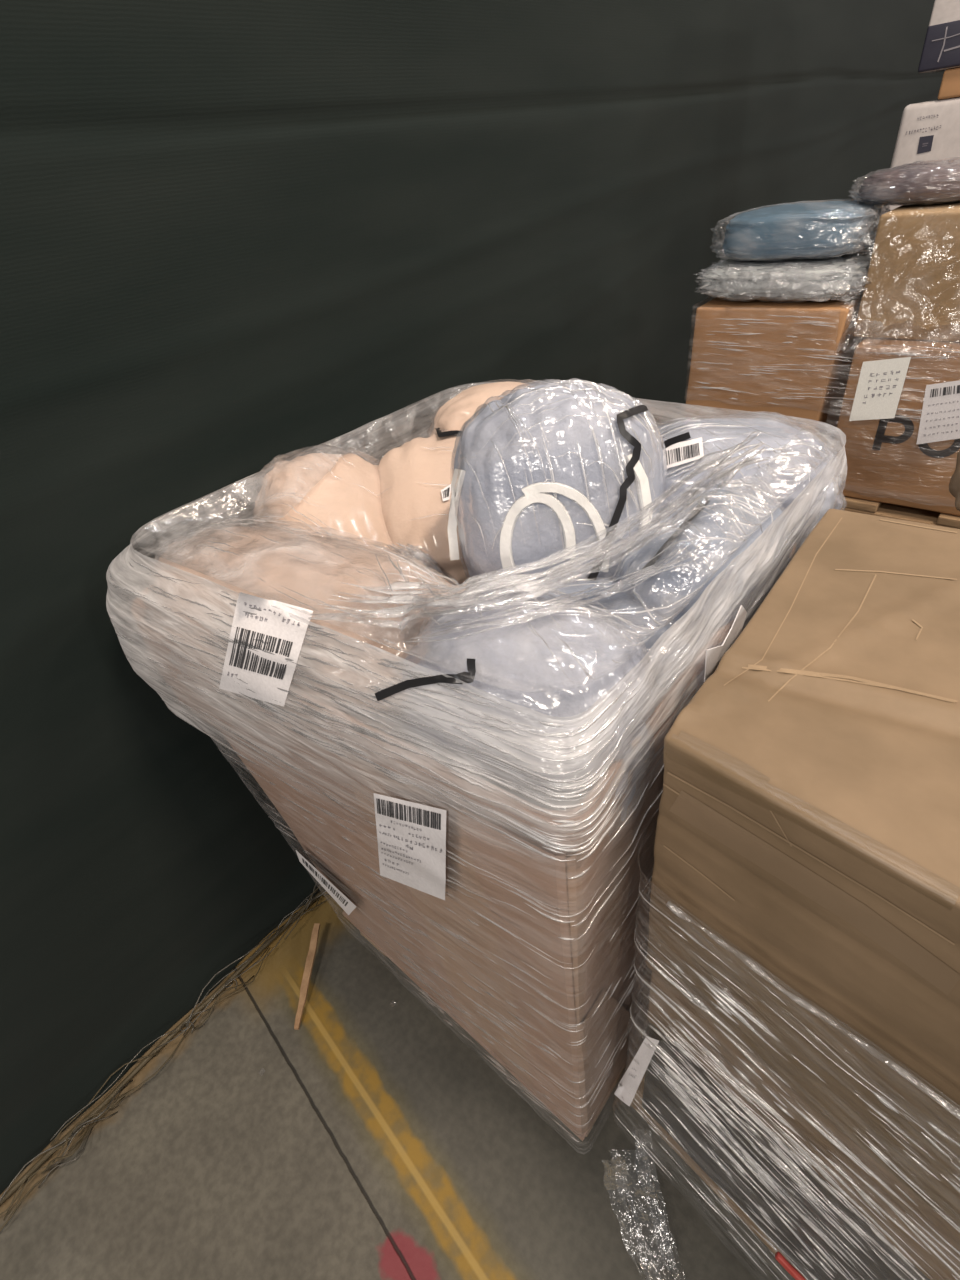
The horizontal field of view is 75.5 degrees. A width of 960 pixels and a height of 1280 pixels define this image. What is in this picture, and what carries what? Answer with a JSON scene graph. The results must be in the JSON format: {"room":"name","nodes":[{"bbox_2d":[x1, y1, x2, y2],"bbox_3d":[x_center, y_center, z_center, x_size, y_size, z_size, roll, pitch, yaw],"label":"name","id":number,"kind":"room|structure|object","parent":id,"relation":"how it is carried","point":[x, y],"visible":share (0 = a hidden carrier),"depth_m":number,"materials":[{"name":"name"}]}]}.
{"room":"warehouse","nodes":[
{"label":"warehouse","id":0,"kind":"room"},
{"bbox_2d":[0,891,794,1279],"bbox_3d":[3.449,0.611,1.107,7.600,0.001,11.000,23,47,34],"label":"floor","id":1,"kind":"structure","parent":0,"point":[370,1139],"depth_m":1.24,"materials":[{"name":"concrete"}]},
{"bbox_2d":[0,888,325,1204],"bbox_3d":[-0.737,0.942,1.454,0.022,0.015,1.300,23,47,34],"label":"rope","id":2,"kind":"object","parent":1,"relation":"on","point":[241,968],"visible":0.7,"depth_m":1.44,"materials":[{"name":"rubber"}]},
{"bbox_2d":[0,881,330,1230],"bbox_3d":[-0.736,0.938,1.411,0.090,0.077,1.453,22,47,33],"label":"frayed hem","id":3,"kind":"object","parent":1,"relation":"on","point":[107,1106],"visible":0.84,"depth_m":1.36,"materials":[{"name":"fabric"}]},
{"bbox_2d":[294,923,319,1029],"bbox_3d":[-0.423,0.819,1.521,0.019,0.053,0.227,-3,38,7],"label":"wood splinter","id":4,"kind":"object","parent":1,"relation":"on","point":[310,958],"visible":1,"depth_m":1.52,"materials":[{"name":"brown wood"}]},
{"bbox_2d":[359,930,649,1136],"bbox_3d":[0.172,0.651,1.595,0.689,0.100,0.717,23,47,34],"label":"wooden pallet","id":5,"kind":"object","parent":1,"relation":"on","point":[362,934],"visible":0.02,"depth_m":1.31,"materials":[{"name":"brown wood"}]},
{"bbox_2d":[131,543,796,1140],"bbox_3d":[0.057,0.228,1.282,0.816,0.968,0.868,23,47,34],"label":"cardboard box","id":6,"kind":"object","parent":5,"relation":"on","point":[549,881],"visible":0.39,"depth_m":0.85,"materials":[{"name":"brown cardboard"}]},
{"bbox_2d":[151,526,463,736],"bbox_3d":[-0.264,-0.011,0.927,0.580,0.319,0.307,23,47,34],"label":"bag","id":7,"kind":"object","parent":6,"relation":"in","point":[332,579],"visible":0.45,"depth_m":0.77,"materials":[{"name":"plastic"}]},
{"bbox_2d":[252,453,395,553],"bbox_3d":[-0.254,-0.163,1.130,0.302,0.327,0.393,-17,38,-11],"label":"bag","id":8,"kind":"object","parent":6,"relation":"in","point":[351,511],"visible":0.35,"depth_m":1.04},
{"bbox_2d":[378,433,480,592],"bbox_3d":[-0.044,-0.198,1.157,0.306,0.329,0.393,-5,37,4],"label":"bag","id":9,"kind":"object","parent":6,"relation":"in","point":[406,469],"visible":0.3,"depth_m":1.02,"materials":[{"name":"fabric"}]},
{"bbox_2d":[106,378,846,1141],"bbox_3d":[0.039,0.141,1.217,0.892,1.259,0.930,23,47,34],"label":"wrap","id":10,"kind":"object","parent":6,"relation":"attached to","point":[577,744],"visible":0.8,"depth_m":0.74,"materials":[{"name":"clear plastic"}]},
{"bbox_2d":[295,849,355,914],"bbox_3d":[-0.311,0.522,1.293,0.201,0.190,0.011,22,46,33],"label":"label","id":11,"kind":"object","parent":10,"relation":"attached to","point":[341,899],"visible":1,"depth_m":1.28,"materials":[{"name":"paper"}]},
{"bbox_2d":[374,793,446,899],"bbox_3d":[-0.096,0.266,0.772,0.189,0.294,0.016,21,46,33],"label":"label","id":12,"kind":"object","parent":10,"relation":"attached to","point":[411,836],"visible":1,"depth_m":0.72,"materials":[{"name":"paper"}]},
{"bbox_2d":[704,605,746,681],"bbox_3d":[0.273,0.020,0.694,0.004,0.110,0.118,22,47,34],"label":"paper slip","id":13,"kind":"object","parent":10,"relation":"attached to","point":[714,655],"visible":0.62,"depth_m":0.68,"materials":[{"name":"white paper"}]},
{"bbox_2d":[430,382,534,436],"bbox_3d":[0.052,-0.370,1.280,0.326,0.307,0.252,-9,37,-1],"label":"bag","id":14,"kind":"object","parent":6,"relation":"in","point":[457,413],"visible":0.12,"depth_m":1.18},
{"bbox_2d":[374,588,657,820],"bbox_3d":[0.055,0.093,0.740,0.311,0.301,0.252,13,42,25],"label":"bag","id":15,"kind":"object","parent":6,"relation":"in","point":[505,660],"visible":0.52,"depth_m":0.63,"materials":[{"name":"plastic"}]},
{"bbox_2d":[519,578,694,703],"bbox_3d":[0.145,0.037,0.857,0.324,0.257,0.214,7,40,19],"label":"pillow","id":16,"kind":"object","parent":6,"relation":"in","point":[618,600],"visible":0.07,"depth_m":0.75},
{"bbox_2d":[448,383,662,589],"bbox_3d":[0.110,-0.186,0.878,0.282,0.350,0.280,23,47,34],"label":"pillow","id":17,"kind":"object","parent":16,"relation":"on","point":[510,561],"visible":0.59,"depth_m":0.78,"materials":[{"name":"grey fabric"}]},
{"bbox_2d":[616,484,790,645],"bbox_3d":[0.308,-0.060,0.873,0.182,0.297,0.321,23,47,34],"label":"bag","id":18,"kind":"object","parent":6,"relation":"in","point":[666,586],"visible":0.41,"depth_m":0.76,"materials":[{"name":"plastic"}]},
{"bbox_2d":[654,418,842,554],"bbox_3d":[0.388,-0.217,1.010,0.369,0.273,0.291,4,39,16],"label":"bag","id":19,"kind":"object","parent":6,"relation":"in","point":[682,448],"visible":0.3,"depth_m":0.89,"materials":[{"name":"plastic"}]},
{"bbox_2d":[630,1069,806,1279],"bbox_3d":[0.751,0.911,1.132,0.562,0.120,0.762,-33,44,-29],"label":"wooden pallet","id":20,"kind":"object","parent":1,"relation":"on","point":[672,1143],"visible":0.02,"depth_m":1.17,"materials":[{"name":"brown wood"}]},
{"bbox_2d":[642,1025,929,1279],"bbox_3d":[0.691,0.721,0.961,0.746,0.394,0.615,23,47,34],"label":"carton","id":21,"kind":"object","parent":20,"relation":"on","point":[654,1090],"visible":0.23,"depth_m":0.90,"materials":[{"name":"brown cardboard"}]},
{"bbox_2d":[647,971,959,1279],"bbox_3d":[0.658,0.495,0.786,0.756,0.178,0.626,23,47,34],"label":"carton","id":22,"kind":"object","parent":21,"relation":"on","point":[726,1052],"visible":0.19,"depth_m":0.71,"materials":[{"name":"brown cardboard"}]},
{"bbox_2d":[646,509,959,1228],"bbox_3d":[0.625,0.231,0.626,0.769,0.436,0.650,27,50,37],"label":"carton","id":23,"kind":"object","parent":22,"relation":"on","point":[807,837],"visible":1,"depth_m":0.56,"materials":[{"name":"cardboard"}]},
{"bbox_2d":[949,450,959,510],"bbox_3d":[0.674,-0.199,0.786,0.126,0.059,0.107,7,40,20],"label":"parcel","id":24,"kind":"object","parent":23,"relation":"on","point":[954,485],"visible":1,"depth_m":0.80,"materials":[{"name":"brown cardboard"}]},
{"bbox_2d":[615,879,959,1279],"bbox_3d":[0.671,0.573,0.883,0.826,0.932,0.695,26,49,37],"label":"wrap","id":25,"kind":"object","parent":20,"relation":"on","point":[732,1002],"visible":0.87,"depth_m":0.74,"materials":[{"name":"clear plastic"}]},
{"bbox_2d":[614,1036,658,1106],"bbox_3d":[0.248,0.698,0.998,0.063,0.377,0.025,23,47,34],"label":"label","id":26,"kind":"object","parent":25,"relation":"attached to","point":[632,1078],"visible":1,"depth_m":1.00,"materials":[{"name":"paper"}]},
{"bbox_2d":[775,1252,805,1279],"bbox_3d":[0.421,0.855,0.843,0.008,0.017,0.040,-33,44,-29],"label":"strap","id":27,"kind":"object","parent":25,"relation":"attached to","point":[779,1257],"visible":1,"depth_m":0.84,"materials":[{"name":"plastic"}]},
{"bbox_3d":[1.293,0.088,2.095,1.231,0.120,0.792,23,47,34],"label":"wooden pallet","id":28,"kind":"object","parent":1,"relation":"on","visible":0},
{"bbox_3d":[1.258,-0.152,1.900,1.164,0.502,0.764,23,47,34],"label":"carton","id":29,"kind":"object","parent":28,"relation":"on","visible":0},
{"bbox_3d":[1.232,-0.378,1.718,1.102,0.083,0.702,23,47,34],"label":"carton","id":30,"kind":"object","parent":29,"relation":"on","visible":0},
{"bbox_2d":[840,496,959,528],"bbox_3d":[1.221,-0.455,1.650,1.191,0.120,0.812,23,47,34],"label":"wooden pallet","id":31,"kind":"object","parent":30,"relation":"on","point":[851,504],"visible":0.06,"depth_m":1.42,"materials":[{"name":"brown wood"}]},
{"bbox_2d":[685,295,865,450],"bbox_3d":[0.792,-0.693,1.611,0.336,0.399,0.452,23,47,34],"label":"carton","id":32,"kind":"object","parent":31,"relation":"on","point":[710,316],"visible":0.4,"depth_m":1.42,"materials":[{"name":"brown cardboard"}]},
{"bbox_2d":[701,250,871,300],"bbox_3d":[0.706,-0.831,1.411,0.435,0.082,0.285,23,47,34],"label":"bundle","id":33,"kind":"object","parent":32,"relation":"on","point":[843,275],"visible":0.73,"depth_m":1.33,"materials":[{"name":"plastic"}]},
{"bbox_2d":[723,200,876,258],"bbox_3d":[0.696,-0.898,1.360,0.368,0.097,0.252,23,47,34],"label":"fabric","id":34,"kind":"object","parent":33,"relation":"on","point":[829,228],"visible":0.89,"depth_m":1.29,"materials":[{"name":"blue fabric"}]},
{"bbox_2d":[831,337,959,515],"bbox_3d":[1.115,-0.525,1.387,0.462,0.332,0.468,23,47,34],"label":"carton","id":35,"kind":"object","parent":31,"relation":"on","point":[909,461],"visible":0.9,"depth_m":1.31,"materials":[{"name":"cardboard"}]},
{"bbox_2d":[695,315,959,418],"bbox_3d":[0.963,-0.662,1.390,0.864,0.547,0.413,23,47,34],"label":"wrap","id":36,"kind":"object","parent":35,"relation":"attached to","point":[806,322],"visible":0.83,"depth_m":1.37,"materials":[{"name":"clear plastic"}]},
{"bbox_2d":[854,200,959,341],"bbox_3d":[1.027,-0.773,1.268,0.343,0.222,0.353,23,47,34],"label":"carton","id":37,"kind":"object","parent":35,"relation":"on","point":[911,291],"visible":0.88,"depth_m":1.22,"materials":[{"name":"brown cardboard"}]},
{"bbox_2d":[858,159,959,203],"bbox_3d":[0.898,-0.914,1.238,0.295,0.069,0.219,23,47,34],"label":"cloth","id":38,"kind":"object","parent":37,"relation":"on","point":[931,181],"visible":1,"depth_m":1.20,"materials":[{"name":"grey fabric"}]},
{"bbox_3d":[1.942,-0.315,2.494,1.150,0.120,0.692,23,47,34],"label":"wooden pallet","id":39,"kind":"object","parent":1,"relation":"on","visible":0},
{"bbox_3d":[1.887,-0.592,2.286,1.083,0.582,0.662,23,47,34],"label":"carton","id":40,"kind":"object","parent":39,"relation":"on","visible":0},
{"bbox_2d":[871,97,959,250],"bbox_3d":[1.627,-1.185,1.935,0.621,0.837,0.603,23,47,34],"label":"carton","id":41,"kind":"object","parent":40,"relation":"on","point":[928,130],"visible":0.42,"depth_m":1.69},
{"bbox_2d":[938,67,959,99],"bbox_3d":[1.557,-1.506,1.625,0.502,0.061,0.501,23,47,34],"label":"carton","id":42,"kind":"object","parent":41,"relation":"on","point":[950,84],"visible":1,"depth_m":1.61,"materials":[{"name":"brown cardboard"}]},
{"bbox_2d":[918,0,959,72],"bbox_3d":[1.519,-1.696,1.481,0.602,0.421,0.517,23,47,34],"label":"carton","id":43,"kind":"object","parent":42,"relation":"on","point":[941,48],"visible":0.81,"depth_m":1.57,"materials":[{"name":"cardboard"}]},
{"bbox_2d":[0,0,943,1193],"bbox_3d":[0.625,-1.607,1.878,0.059,3.204,9.000,23,47,34],"label":"wall","id":44,"kind":"structure","parent":0,"point":[239,238],"depth_m":1.21,"materials":[{"name":"black fabric"}]}
]}

